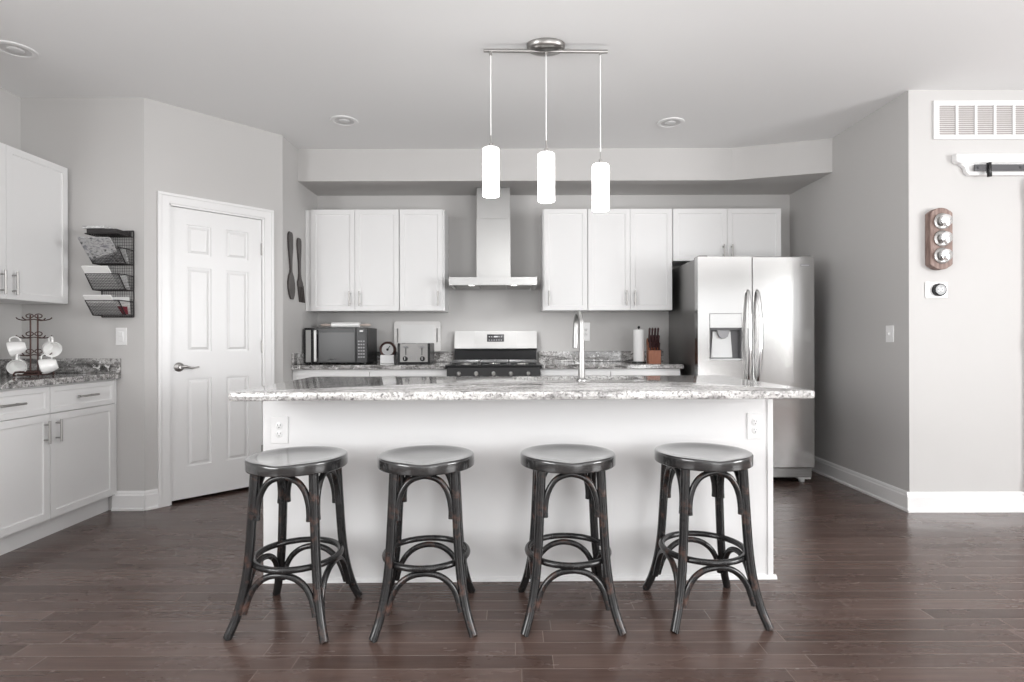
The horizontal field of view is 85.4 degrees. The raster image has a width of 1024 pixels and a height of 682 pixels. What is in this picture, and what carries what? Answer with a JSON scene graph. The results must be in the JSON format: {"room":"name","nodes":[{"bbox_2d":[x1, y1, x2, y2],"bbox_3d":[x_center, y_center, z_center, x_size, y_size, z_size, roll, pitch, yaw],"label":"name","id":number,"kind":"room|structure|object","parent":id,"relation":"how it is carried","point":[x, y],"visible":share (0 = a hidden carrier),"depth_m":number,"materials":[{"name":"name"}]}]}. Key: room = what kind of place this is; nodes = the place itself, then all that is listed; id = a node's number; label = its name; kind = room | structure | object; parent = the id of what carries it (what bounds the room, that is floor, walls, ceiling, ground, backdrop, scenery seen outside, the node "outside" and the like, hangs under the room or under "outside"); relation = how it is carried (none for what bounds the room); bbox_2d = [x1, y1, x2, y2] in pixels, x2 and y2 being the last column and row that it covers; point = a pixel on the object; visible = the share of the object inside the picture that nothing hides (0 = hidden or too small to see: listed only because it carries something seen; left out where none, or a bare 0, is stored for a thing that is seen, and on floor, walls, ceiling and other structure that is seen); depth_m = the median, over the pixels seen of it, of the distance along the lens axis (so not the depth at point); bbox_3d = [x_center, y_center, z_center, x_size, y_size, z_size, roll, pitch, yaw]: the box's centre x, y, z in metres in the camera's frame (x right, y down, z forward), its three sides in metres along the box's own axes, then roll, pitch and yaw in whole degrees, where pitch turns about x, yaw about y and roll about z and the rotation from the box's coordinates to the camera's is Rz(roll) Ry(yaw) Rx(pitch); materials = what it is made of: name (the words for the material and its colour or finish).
{"room":"kitchen","nodes":[
{"label":"kitchen","id":0,"kind":"room"},
{"bbox_2d":[0,88,21,358],"bbox_3d":[-3.331,-0.246,0.545,0.120,2.750,9.490,0,0,0],"label":"wall","id":1,"kind":"structure","parent":0,"point":[10,104],"depth_m":3.62,"materials":[{"name":"grey paint"}]},
{"bbox_2d":[0,358,23,374],"bbox_3d":[-3.259,0.165,2.709,0.020,0.098,1.979,0,0,0],"label":"backsplash","id":2,"kind":"structure","parent":1,"relation":"attached to","point":[3,362],"depth_m":3.55,"materials":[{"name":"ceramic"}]},
{"bbox_2d":[0,142,67,303],"bbox_3d":[-3.088,-0.694,3.227,0.368,0.900,0.900,0,0,0],"label":"upper cabinet","id":3,"kind":"object","parent":1,"relation":"attached to","point":[33,189],"visible":1,"depth_m":3.41,"materials":[{"name":"white wood"}]},
{"bbox_2d":[21,97,144,509],"bbox_3d":[-2.861,-0.247,3.760,0.820,2.750,0.120,0,0,0],"label":"wall","id":4,"kind":"structure","parent":0,"point":[100,141],"depth_m":3.70,"materials":[{"name":"grey paint"}]},
{"bbox_2d":[23,358,120,372],"bbox_3d":[-2.926,0.164,3.689,0.643,0.098,0.020,0,0,0],"label":"backsplash","id":5,"kind":"structure","parent":4,"relation":"attached to","point":[66,365],"depth_m":3.68,"materials":[{"name":"stone"}]},
{"bbox_2d":[84,230,134,317],"bbox_3d":[-2.624,-0.446,3.622,0.220,0.579,0.152,0,0,0],"label":"rack","id":6,"kind":"object","parent":4,"relation":"attached to","point":[103,315],"visible":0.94,"depth_m":3.61,"materials":[{"name":"black metal"}]},
{"bbox_2d":[77,237,122,262],"bbox_3d":[-2.636,-0.581,3.560,0.196,0.148,0.143,0,0,-4],"label":"magazine","id":7,"kind":"object","parent":6,"relation":"in","point":[94,247],"visible":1,"depth_m":3.54,"materials":[{"name":"grey paper"}]},
{"bbox_2d":[81,266,118,288],"bbox_3d":[-2.649,-0.407,3.574,0.165,0.143,0.114,0,0,0],"label":"paper stack","id":8,"kind":"object","parent":6,"relation":"in","point":[87,269],"visible":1,"depth_m":3.55,"materials":[{"name":"white paper"}]},
{"bbox_2d":[83,295,120,314],"bbox_3d":[-2.641,-0.232,3.578,0.175,0.124,0.106,0,0,0],"label":"paper stack","id":9,"kind":"object","parent":6,"relation":"in","point":[86,297],"visible":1,"depth_m":3.56,"materials":[{"name":"white paper"}]},
{"bbox_2d":[87,229,130,235],"bbox_3d":[-2.628,-0.706,3.620,0.192,0.026,0.136,0,0,0],"label":"book","id":10,"kind":"object","parent":6,"relation":"on","point":[88,230],"visible":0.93,"depth_m":3.55,"materials":[{"name":"black paper"}]},
{"bbox_2d":[82,226,113,228],"bbox_3d":[-2.672,-0.727,3.604,0.140,0.016,0.132,0,0,0],"label":"book","id":11,"kind":"object","parent":10,"relation":"on","point":[83,227],"visible":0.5,"depth_m":3.54,"materials":[{"name":"paper"}]},
{"bbox_2d":[84,231,133,237],"bbox_3d":[-2.625,-0.708,3.621,0.220,0.047,0.149,0,0,0],"label":"shelf","id":12,"kind":"object","parent":6,"relation":"attached to","point":[111,235],"depth_m":3.62,"materials":[{"name":"black metal"}]},
{"bbox_2d":[85,300,133,315],"bbox_3d":[-2.624,-0.215,3.620,0.219,0.098,0.148,0,0,0],"label":"tray","id":13,"kind":"object","parent":6,"relation":"on","point":[102,314],"depth_m":3.59,"materials":[{"name":"black metal"}]},
{"bbox_2d":[85,273,133,290],"bbox_3d":[-2.624,-0.382,3.620,0.219,0.103,0.148,0,0,0],"label":"tray","id":14,"kind":"object","parent":6,"relation":"on","point":[124,289],"depth_m":3.59,"materials":[{"name":"black metal"}]},
{"bbox_2d":[89,246,133,265],"bbox_3d":[-2.624,-0.553,3.620,0.219,0.103,0.148,0,0,0],"label":"tray","id":15,"kind":"object","parent":6,"relation":"on","point":[124,263],"depth_m":3.61,"materials":[{"name":"black metal"}]},
{"bbox_2d":[112,297,129,313],"bbox_3d":[-2.591,-0.233,3.671,0.125,0.114,0.016,0,0,0],"label":"envelope","id":16,"kind":"object","parent":6,"relation":"in","point":[114,298],"visible":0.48,"depth_m":3.67,"materials":[{"name":"white paper"}]},
{"bbox_2d":[114,275,129,289],"bbox_3d":[-2.611,-0.387,3.647,0.175,0.095,0.039,0,0,0],"label":"magazine","id":17,"kind":"object","parent":6,"relation":"in","point":[121,276],"visible":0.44,"depth_m":3.64,"materials":[{"name":"paper"}]},
{"bbox_2d":[117,306,127,313],"bbox_3d":[-2.563,-0.202,3.652,0.070,0.051,0.012,0,0,0],"label":"greeting card","id":18,"kind":"object","parent":6,"relation":"in","point":[124,308],"visible":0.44,"depth_m":3.65,"materials":[{"name":"red paper"}]},
{"bbox_2d":[117,249,128,262],"bbox_3d":[-2.614,-0.557,3.646,0.170,0.094,0.042,0,0,0],"label":"magazine","id":19,"kind":"object","parent":6,"relation":"in","point":[123,250],"visible":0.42,"depth_m":3.64,"materials":[{"name":"paper"}]},
{"bbox_2d":[116,328,126,344],"bbox_3d":[-2.602,-0.030,3.693,0.073,0.115,0.013,0,0,0],"label":"light switch","id":20,"kind":"object","parent":4,"relation":"attached to","point":[121,333],"visible":1,"depth_m":3.69,"materials":[{"name":"white plastic"}]},
{"bbox_2d":[111,491,144,510],"bbox_3d":[-2.550,1.063,3.689,0.214,0.128,0.022,0,0,0],"label":"baseboard","id":21,"kind":"structure","parent":4,"relation":"attached to","point":[123,500],"depth_m":3.69,"materials":[{"name":"white wood"}]},
{"bbox_2d":[144,98,282,490],"bbox_3d":[-2.175,-0.249,4.084,0.120,2.750,0.938,0,0,43],"label":"wall","id":22,"kind":"structure","parent":0,"point":[187,152],"depth_m":3.93,"materials":[{"name":"grey paint"}]},
{"bbox_2d":[145,489,158,510],"bbox_3d":[-2.414,1.062,3.720,0.022,0.128,0.075,0,0,43],"label":"baseboard","id":23,"kind":"structure","parent":22,"relation":"attached to","point":[151,496],"depth_m":3.71,"materials":[{"name":"white wood"}]},
{"bbox_2d":[157,191,273,507],"bbox_3d":[-2.166,0.056,4.076,0.142,2.140,0.786,0,0,43],"label":"trim","id":24,"kind":"structure","parent":22,"relation":"attached to","point":[165,200],"depth_m":3.81,"materials":[{"name":"white wood"}]},
{"bbox_2d":[171,206,262,500],"bbox_3d":[-2.130,0.087,4.047,0.098,2.033,0.634,0,0,43],"label":"door","id":25,"kind":"structure","parent":22,"relation":"in","point":[217,343],"depth_m":4.02,"materials":[{"name":"white wood"}]},
{"bbox_2d":[282,135,317,381],"bbox_3d":[-1.871,-0.250,4.778,0.120,2.750,0.784,0,0,0],"label":"wall","id":26,"kind":"structure","parent":0,"point":[297,198],"depth_m":4.62,"materials":[{"name":"grey paint"}]},
{"bbox_2d":[287,231,294,298],"bbox_3d":[-1.803,-0.615,4.533,0.015,0.545,0.138,0,0,0],"label":"wooden spoon","id":27,"kind":"object","parent":26,"relation":"attached to","point":[290,281],"visible":1,"depth_m":4.51,"materials":[{"name":"brown wood"}]},
{"bbox_2d":[296,238,304,302],"bbox_3d":[-1.803,-0.600,4.740,0.015,0.540,0.163,0,0,0],"label":"wooden fork","id":28,"kind":"object","parent":26,"relation":"attached to","point":[300,287],"visible":1,"depth_m":4.70,"materials":[{"name":"brown wood"}]},
{"bbox_2d":[292,353,308,364],"bbox_3d":[-1.798,0.149,4.859,0.019,0.098,0.619,0,0,0],"label":"backsplash","id":29,"kind":"structure","parent":26,"relation":"attached to","point":[297,358],"depth_m":4.65,"materials":[{"name":"stone"}]},
{"bbox_2d":[0,471,1023,681],"bbox_3d":[1.068,1.167,0.485,8.910,0.100,9.610,0,0,0],"label":"floor","id":30,"kind":"structure","parent":0,"point":[866,588],"depth_m":2.26,"materials":[{"name":"brown wood"}]},
{"bbox_2d":[0,379,116,555],"bbox_3d":[-2.929,0.690,3.165,0.668,0.876,1.060,0,0,0],"label":"base cabinet","id":31,"kind":"object","parent":30,"relation":"on","point":[58,453],"visible":1,"depth_m":3.19,"materials":[{"name":"white wood"}]},
{"bbox_2d":[0,358,120,389],"bbox_3d":[-2.937,0.183,2.709,0.664,0.134,1.979,0,0,0],"label":"countertop","id":32,"kind":"structure","parent":31,"relation":"on","point":[70,370],"depth_m":3.59,"materials":[{"name":"stone"}]},
{"bbox_2d":[12,313,54,376],"bbox_3d":[-2.893,0.023,3.360,0.185,0.379,0.185,0,0,15],"label":"mug tree","id":33,"kind":"object","parent":32,"relation":"on","point":[30,372],"visible":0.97,"depth_m":3.36,"materials":[{"name":"brown metal"}]},
{"bbox_2d":[6,336,27,356],"bbox_3d":[-2.982,0.035,3.345,0.097,0.129,0.096,0,0,-35],"label":"mug","id":34,"kind":"object","parent":33,"relation":"hanging from","point":[14,347],"visible":1,"depth_m":3.32,"materials":[{"name":"white ceramic"}]},
{"bbox_2d":[6,354,27,374],"bbox_3d":[-2.974,0.141,3.344,0.096,0.129,0.097,0,0,-30],"label":"mug","id":35,"kind":"object","parent":33,"relation":"hanging from","point":[18,364],"visible":0.98,"depth_m":3.35,"materials":[{"name":"white ceramic"}]},
{"bbox_2d":[38,354,58,373],"bbox_3d":[-2.813,0.140,3.369,0.097,0.129,0.096,0,0,-35],"label":"mug","id":36,"kind":"object","parent":33,"relation":"hanging from","point":[46,366],"visible":0.98,"depth_m":3.34,"materials":[{"name":"white ceramic"}]},
{"bbox_2d":[41,336,61,356],"bbox_3d":[-2.804,0.034,3.369,0.097,0.129,0.096,0,0,30],"label":"mug","id":37,"kind":"object","parent":33,"relation":"hanging from","point":[48,347],"visible":1,"depth_m":3.38,"materials":[{"name":"white ceramic"}]},
{"bbox_2d":[223,446,361,644],"bbox_3d":[-0.872,0.793,2.262,0.406,0.659,0.405,0,0,4],"label":"bar stool","id":38,"kind":"object","parent":30,"relation":"on","point":[281,465],"visible":1,"depth_m":2.14,"materials":[{"name":"black paint"}]},
{"bbox_2d":[293,369,446,379],"bbox_3d":[-1.169,0.679,4.843,1.273,0.888,0.643,0,0,0],"label":"base cabinet","id":39,"kind":"object","parent":30,"relation":"on","point":[297,374],"visible":0.05,"depth_m":4.56,"materials":[{"name":"white wood"}]},
{"bbox_2d":[291,351,452,369],"bbox_3d":[-1.176,0.166,4.852,1.263,0.134,0.634,0,0,0],"label":"countertop","id":40,"kind":"structure","parent":39,"relation":"on","point":[442,358],"depth_m":4.54,"materials":[{"name":"stone"}]},
{"bbox_2d":[304,328,376,363],"bbox_3d":[-1.514,0.042,4.920,0.542,0.312,0.379,0,0,0],"label":"microwave","id":41,"kind":"object","parent":40,"relation":"on","point":[321,345],"visible":1,"depth_m":4.76,"materials":[{"name":"black plastic"}]},
{"bbox_2d":[321,322,370,327],"bbox_3d":[-1.475,-0.142,4.930,0.446,0.053,0.053,0,0,0],"label":"rolling pin","id":42,"kind":"object","parent":41,"relation":"on","point":[333,324],"visible":1,"depth_m":4.91,"materials":[{"name":"white ceramic"}]},
{"bbox_2d":[379,342,395,363],"bbox_3d":[-1.085,0.101,4.860,0.140,0.192,0.090,0,0,0],"label":"kitchen scale","id":43,"kind":"object","parent":40,"relation":"on","point":[387,349],"visible":1,"depth_m":4.83,"materials":[{"name":"white plastic"}]},
{"bbox_2d":[397,343,433,363],"bbox_3d":[-0.834,0.107,4.830,0.276,0.178,0.280,0,0,0],"label":"toaster","id":44,"kind":"object","parent":40,"relation":"on","point":[408,353],"visible":1,"depth_m":4.71,"materials":[{"name":"silver metal"}]},
{"bbox_2d":[394,321,440,351],"bbox_3d":[-0.878,-0.042,5.151,0.430,0.280,0.016,0,0,0],"label":"cutting board","id":45,"kind":"object","parent":40,"relation":"on","point":[408,331],"visible":0.73,"depth_m":5.14,"materials":[{"name":"white plastic"}]},
{"bbox_2d":[369,445,476,642],"bbox_3d":[-0.350,0.791,2.275,0.406,0.659,0.405,0,0,-5],"label":"bar stool","id":46,"kind":"object","parent":30,"relation":"on","point":[420,462],"visible":1,"depth_m":2.14,"materials":[{"name":"black paint"}]},
{"bbox_2d":[445,331,541,375],"bbox_3d":[-0.149,0.484,4.797,0.786,1.152,0.706,0,0,0],"label":"range","id":47,"kind":"object","parent":30,"relation":"on","point":[477,353],"visible":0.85,"depth_m":5.07,"materials":[{"name":"grey metal"}]},
{"bbox_2d":[445,362,541,367],"bbox_3d":[-0.149,0.205,4.785,0.786,0.020,0.570,0,0,0],"label":"cooktop","id":48,"kind":"object","parent":47,"relation":"in","point":[452,364],"depth_m":4.50,"materials":[{"name":"black metal"}]},
{"bbox_2d":[263,399,776,583],"bbox_3d":[0.037,0.682,2.922,2.402,0.876,0.677,0,0,-1],"label":"kitchen island","id":49,"kind":"object","parent":30,"relation":"on","point":[496,491],"visible":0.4,"depth_m":2.60,"materials":[{"name":"white wood"}]},
{"bbox_2d":[271,416,287,442],"bbox_3d":[-1.082,0.414,2.580,0.080,0.125,0.010,0,0,-1],"label":"power outlet","id":50,"kind":"object","parent":49,"relation":"attached to","point":[279,424],"visible":1,"depth_m":2.58,"materials":[{"name":"white plastic"}]},
{"bbox_2d":[275,431,282,437],"bbox_3d":[-1.082,0.433,2.578,0.033,0.033,0.003,0,0,-1],"label":"receptacle","id":51,"kind":"object","parent":50,"relation":"attached to","point":[278,434],"depth_m":2.58,"materials":[{"name":"grey plastic"}]},
{"bbox_2d":[276,422,282,428],"bbox_3d":[-1.082,0.394,2.578,0.033,0.033,0.003,0,0,-1],"label":"receptacle","id":52,"kind":"object","parent":50,"relation":"attached to","point":[279,425],"depth_m":2.58,"materials":[{"name":"grey plastic"}]},
{"bbox_2d":[228,375,814,400],"bbox_3d":[0.041,0.224,2.770,2.422,0.036,1.004,0,0,-1],"label":"island countertop","id":53,"kind":"structure","parent":49,"relation":"on","point":[384,388],"depth_m":2.37,"materials":[{"name":"stone"}]},
{"bbox_2d":[572,310,586,380],"bbox_3d":[0.346,0.020,2.935,0.063,0.368,0.195,0,0,-7],"label":"faucet","id":54,"kind":"object","parent":53,"relation":"on","point":[578,315],"visible":1,"depth_m":2.86,"materials":[{"name":"silver metal"}]},
{"bbox_2d":[747,413,762,438],"bbox_3d":[1.143,0.400,2.610,0.073,0.122,0.010,0,0,-1],"label":"power outlet","id":55,"kind":"object","parent":49,"relation":"attached to","point":[754,420],"visible":1,"depth_m":2.61,"materials":[{"name":"white plastic"}]},
{"bbox_2d":[752,418,758,425],"bbox_3d":[1.143,0.381,2.607,0.033,0.033,0.003,0,0,-1],"label":"receptacle","id":56,"kind":"object","parent":55,"relation":"attached to","point":[755,421],"depth_m":2.61,"materials":[{"name":"grey plastic"}]},
{"bbox_2d":[752,427,758,433],"bbox_3d":[1.143,0.419,2.607,0.033,0.033,0.003,0,0,-1],"label":"receptacle","id":57,"kind":"object","parent":55,"relation":"attached to","point":[755,430],"depth_m":2.61,"materials":[{"name":"grey plastic"}]},
{"bbox_2d":[518,444,626,636],"bbox_3d":[0.231,0.790,2.300,0.406,0.659,0.405,0,0,-1],"label":"bar stool","id":58,"kind":"object","parent":30,"relation":"on","point":[567,460],"visible":1,"depth_m":2.17,"materials":[{"name":"black paint"}]},
{"bbox_2d":[540,367,679,375],"bbox_3d":[0.811,0.674,4.843,1.151,0.888,0.643,0,0,0],"label":"base cabinet","id":59,"kind":"object","parent":30,"relation":"on","point":[543,372],"visible":0.04,"depth_m":4.57,"materials":[{"name":"white wood"}]},
{"bbox_2d":[538,351,683,368],"bbox_3d":[0.825,0.161,4.852,1.160,0.134,0.634,0,0,0],"label":"countertop","id":60,"kind":"structure","parent":59,"relation":"on","point":[547,359],"depth_m":5.15,"materials":[{"name":"stone"}]},
{"bbox_2d":[632,326,645,362],"bbox_3d":[1.113,0.029,4.870,0.124,0.323,0.124,0,0,0],"label":"paper towel holder","id":61,"kind":"object","parent":60,"relation":"on","point":[638,335],"visible":1,"depth_m":4.83,"materials":[{"name":"white paper"}]},
{"bbox_2d":[646,328,661,362],"bbox_3d":[1.243,0.037,4.842,0.118,0.307,0.185,0,0,6],"label":"knife block","id":62,"kind":"object","parent":60,"relation":"on","point":[653,352],"visible":1,"depth_m":4.79,"materials":[{"name":"brown wood"}]},
{"bbox_2d":[642,442,773,633],"bbox_3d":[0.799,0.788,2.325,0.406,0.659,0.405,0,0,-3],"label":"bar stool","id":63,"kind":"object","parent":30,"relation":"on","point":[715,461],"visible":1,"depth_m":2.20,"materials":[{"name":"black paint"}]},
{"bbox_2d":[669,255,814,481],"bbox_3d":[1.903,0.223,4.692,0.910,1.785,0.896,0,0,0],"label":"refrigerator","id":64,"kind":"object","parent":30,"relation":"on","point":[750,318],"visible":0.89,"depth_m":4.32,"materials":[{"name":"grey metal"}]},
{"bbox_2d":[0,0,1023,148],"bbox_3d":[1.061,-1.683,0.485,8.910,0.100,9.610,0,0,0],"label":"ceiling","id":65,"kind":"structure","parent":0,"point":[413,74],"depth_m":3.23,"materials":[{"name":"white paint"}]},
{"bbox_2d":[0,40,38,59],"bbox_3d":[-2.764,-1.616,3.090,0.202,0.014,0.202,0,0,0],"label":"recessed light","id":66,"kind":"object","parent":65,"relation":"in","point":[10,48],"visible":1,"depth_m":3.09,"materials":[{"name":"white"}]},
{"bbox_2d":[330,115,357,126],"bbox_3d":[-1.239,-1.620,4.100,0.202,0.014,0.202,0,0,0],"label":"recessed light","id":67,"kind":"object","parent":65,"relation":"in","point":[341,120],"visible":1,"depth_m":4.09,"materials":[{"name":"white"}]},
{"bbox_2d":[482,38,608,211],"bbox_3d":[0.185,-1.173,3.055,0.695,0.914,0.148,0,0,0],"label":"pendant light","id":68,"kind":"object","parent":65,"relation":"hanging from","point":[544,47],"visible":1,"depth_m":3.02,"materials":[{"name":"white glass"}]},
{"bbox_2d":[657,117,684,127],"bbox_3d":[1.186,-1.626,4.150,0.202,0.014,0.202,0,0,0],"label":"recessed light","id":69,"kind":"object","parent":65,"relation":"in","point":[672,122],"visible":1,"depth_m":4.13,"materials":[{"name":"white"}]},
{"bbox_2d":[317,195,789,361],"bbox_3d":[-0.281,-0.254,5.230,5.980,2.750,0.120,0,0,0],"label":"wall","id":70,"kind":"structure","parent":0,"point":[469,310],"depth_m":5.17,"materials":[{"name":"grey paint"}]},
{"bbox_2d":[305,209,405,312],"bbox_3d":[-1.396,-0.705,4.986,0.825,0.885,0.368,0,0,0],"label":"upper cabinet","id":71,"kind":"object","parent":70,"relation":"attached to","point":[352,257],"visible":0.99,"depth_m":4.85,"materials":[{"name":"white wood"}]},
{"bbox_2d":[377,351,452,361],"bbox_3d":[-1.166,0.148,5.159,1.243,0.098,0.020,0,0,0],"label":"backsplash","id":72,"kind":"structure","parent":70,"relation":"attached to","point":[443,356],"depth_m":5.15,"materials":[{"name":"stone"}]},
{"bbox_2d":[400,209,448,312],"bbox_3d":[-0.787,-0.706,4.986,0.392,0.885,0.368,0,0,0],"label":"upper cabinet","id":73,"kind":"object","parent":70,"relation":"attached to","point":[424,240],"visible":1,"depth_m":4.85,"materials":[{"name":"white wood"}]},
{"bbox_2d":[449,187,536,289],"bbox_3d":[-0.161,-0.914,4.918,0.742,0.884,0.501,0,0,0],"label":"range hood","id":74,"kind":"object","parent":70,"relation":"attached to","point":[493,263],"visible":0.99,"depth_m":4.89,"materials":[{"name":"silver metal"}]},
{"bbox_2d":[541,209,587,311],"bbox_3d":[0.464,-0.710,4.986,0.392,0.885,0.368,0,0,0],"label":"upper cabinet","id":75,"kind":"object","parent":70,"relation":"attached to","point":[563,231],"visible":1,"depth_m":4.85,"materials":[{"name":"white wood"}]},
{"bbox_2d":[584,323,589,340],"bbox_3d":[0.690,-0.087,5.165,0.073,0.170,0.010,0,0,0],"label":"power outlet","id":76,"kind":"object","parent":70,"relation":"attached to","point":[586,325],"visible":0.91,"depth_m":5.16,"materials":[{"name":"white plastic"}]},
{"bbox_2d":[538,351,662,361],"bbox_3d":[0.825,0.143,5.159,1.160,0.098,0.020,0,0,0],"label":"backsplash","id":77,"kind":"structure","parent":70,"relation":"attached to","point":[543,356],"depth_m":5.15,"materials":[{"name":"stone"}]},
{"bbox_2d":[585,209,671,311],"bbox_3d":[1.030,-0.711,4.986,0.738,0.885,0.368,0,0,0],"label":"upper cabinet","id":78,"kind":"object","parent":70,"relation":"attached to","point":[629,251],"visible":0.98,"depth_m":4.85,"materials":[{"name":"white wood"}]},
{"bbox_2d":[672,208,780,265],"bbox_3d":[1.876,-0.928,4.986,0.951,0.456,0.368,0,0,0],"label":"upper cabinet","id":79,"kind":"object","parent":70,"relation":"attached to","point":[695,232],"visible":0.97,"depth_m":4.85,"materials":[{"name":"white wood"}]},
{"bbox_2d":[298,138,831,195],"bbox_3d":[0.386,-1.494,4.825,4.400,0.273,0.690,0,0,0],"label":"soffit","id":80,"kind":"structure","parent":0,"point":[780,168],"depth_m":4.70,"materials":[{"name":"grey paint"}]},
{"bbox_2d":[790,90,1023,491],"bbox_3d":[3.994,-0.266,4.395,2.810,2.750,1.550,0,0,0],"label":"wall","id":81,"kind":"structure","parent":0,"point":[937,407],"depth_m":3.62,"materials":[{"name":"grey paint"}]},
{"bbox_2d":[812,456,907,510],"bbox_3d":[2.582,1.049,4.395,0.022,0.128,1.550,0,0,0],"label":"baseboard","id":82,"kind":"structure","parent":81,"relation":"attached to","point":[894,496],"depth_m":4.07,"materials":[{"name":"white wood"}]},
{"bbox_2d":[886,325,893,341],"bbox_3d":[2.581,-0.049,3.800,0.018,0.115,0.075,0,0,0],"label":"light switch","id":83,"kind":"object","parent":81,"relation":"attached to","point":[889,329],"visible":1,"depth_m":3.79,"materials":[{"name":"white plastic"}]},
{"bbox_2d":[925,282,947,297],"bbox_3d":[2.764,-0.332,3.602,0.146,0.104,0.036,0,0,0],"label":"thermostat","id":84,"kind":"object","parent":81,"relation":"attached to","point":[932,289],"visible":1,"depth_m":3.61,"materials":[{"name":"white plastic"}]},
{"bbox_2d":[925,208,952,269],"bbox_3d":[2.764,-0.659,3.568,0.144,0.398,0.102,0,0,0],"label":"wall plaque","id":85,"kind":"object","parent":81,"relation":"attached to","point":[939,221],"visible":1,"depth_m":3.57,"materials":[{"name":"brown wood"}]},
{"bbox_2d":[906,492,1023,512],"bbox_3d":[2.961,1.048,3.609,0.780,0.128,0.022,0,0,0],"label":"baseboard","id":86,"kind":"structure","parent":81,"relation":"attached to","point":[916,502],"depth_m":3.61,"materials":[{"name":"white wood"}]},
{"bbox_2d":[933,100,1023,139],"bbox_3d":[3.125,-1.438,3.613,0.763,0.249,0.013,0,0,0],"label":"air vent","id":87,"kind":"object","parent":81,"relation":"in","point":[952,120],"visible":1,"depth_m":3.61,"materials":[{"name":"white metal"}]},
{"bbox_2d":[952,154,1023,175],"bbox_3d":[3.731,-1.143,3.597,1.732,0.134,0.044,0,0,0],"label":"door frame","id":88,"kind":"structure","parent":81,"relation":"attached to","point":[966,162],"depth_m":3.58,"materials":[{"name":"white wood"}]},
{"bbox_2d":[974,162,1023,176],"bbox_3d":[3.735,-1.101,3.567,1.525,0.093,0.044,0,0,0],"label":"barn door rail","id":89,"kind":"object","parent":81,"relation":"attached to","point":[988,167],"visible":1,"depth_m":3.56,"materials":[{"name":"grey metal"}]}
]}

